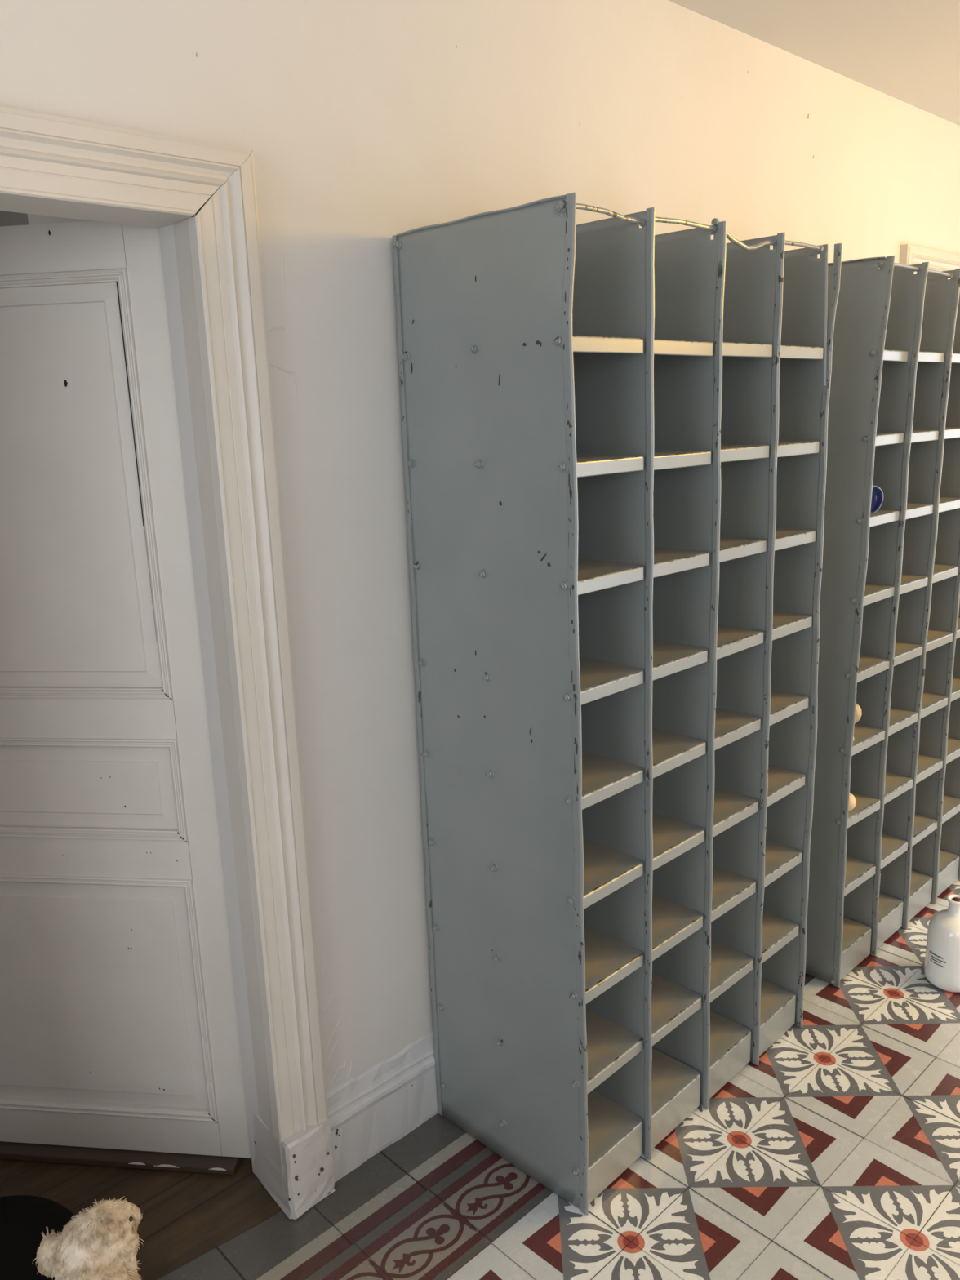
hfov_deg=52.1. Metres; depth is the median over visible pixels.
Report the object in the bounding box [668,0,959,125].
ceiling
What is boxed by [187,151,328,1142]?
trim
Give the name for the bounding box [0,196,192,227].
trim
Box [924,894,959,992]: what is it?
bottle
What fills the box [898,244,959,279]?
trim
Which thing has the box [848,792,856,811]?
ball
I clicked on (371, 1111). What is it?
baseboard
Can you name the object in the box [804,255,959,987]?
shelving unit
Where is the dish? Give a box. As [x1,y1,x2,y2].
[870,484,883,514]
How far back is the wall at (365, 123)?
2.02 m
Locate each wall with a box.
[0,0,959,1172]
[0,210,92,226]
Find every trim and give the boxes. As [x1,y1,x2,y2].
[0,106,253,217]
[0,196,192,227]
[173,214,285,1207]
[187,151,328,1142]
[253,1112,335,1219]
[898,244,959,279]
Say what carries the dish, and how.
on the shelving unit at (889, 647)
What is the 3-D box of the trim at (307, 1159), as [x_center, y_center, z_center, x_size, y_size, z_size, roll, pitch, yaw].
[-0.417,1.113,2.142,0.118,0.180,0.184,-14,18,-42]
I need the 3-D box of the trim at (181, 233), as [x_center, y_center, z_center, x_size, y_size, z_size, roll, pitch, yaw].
[-0.487,0.236,1.923,0.027,1.990,0.150,-14,18,-42]
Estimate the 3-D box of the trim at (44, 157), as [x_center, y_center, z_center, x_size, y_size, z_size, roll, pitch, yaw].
[-0.777,-0.691,1.357,1.047,0.116,0.041,-14,18,-42]
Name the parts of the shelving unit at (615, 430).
panel, tie rod, shelf, shelf, shelf, shelf, shelf, shelf, shelf, shelf, shelf, shelf, shelf, shelf, shelf, shelf, shelf, shelf, shelf, shelf, tie rod, shelf, shelf, shelf, shelf, shelf, shelf, shelf, tie rod, shelf, shelf, shelf, shelf, shelf, shelf, shelf, shelf, panel, shelf, shelf, shelf, tie rod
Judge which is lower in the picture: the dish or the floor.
the floor
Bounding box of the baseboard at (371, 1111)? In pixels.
[326,1031,437,1182]
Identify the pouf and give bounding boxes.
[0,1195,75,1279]
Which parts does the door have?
panel, panel moulding, panel, panel moulding, panel, panel moulding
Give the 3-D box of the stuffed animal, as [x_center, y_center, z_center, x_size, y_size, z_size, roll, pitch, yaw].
[-0.545,1.160,1.459,0.179,0.412,0.520,-8,14,-25]
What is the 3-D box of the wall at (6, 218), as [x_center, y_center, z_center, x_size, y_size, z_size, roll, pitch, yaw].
[-1.407,-0.590,4.257,9.200,2.610,1.100,-14,18,-42]
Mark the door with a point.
(120, 1046)
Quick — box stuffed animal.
[31,1195,143,1279]
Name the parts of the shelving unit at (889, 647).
panel, shelf, turned knob, shelf, shelf, shelf, shelf, shelf, shelf, shelf, shelf, shelf, shelf, shelf, shelf, tie rod, shelf, shelf, shelf, shelf, shelf, shelf, shelf, shelf, shelf, shelf, tie rod, shelf, shelf, shelf, panel, shelf, shelf, shelf, shelf, shelf, shelf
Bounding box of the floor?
[0,879,959,1279]
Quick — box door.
[0,220,251,1174]
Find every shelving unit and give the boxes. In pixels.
[391,192,842,1214]
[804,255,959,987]
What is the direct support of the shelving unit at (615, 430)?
on the floor

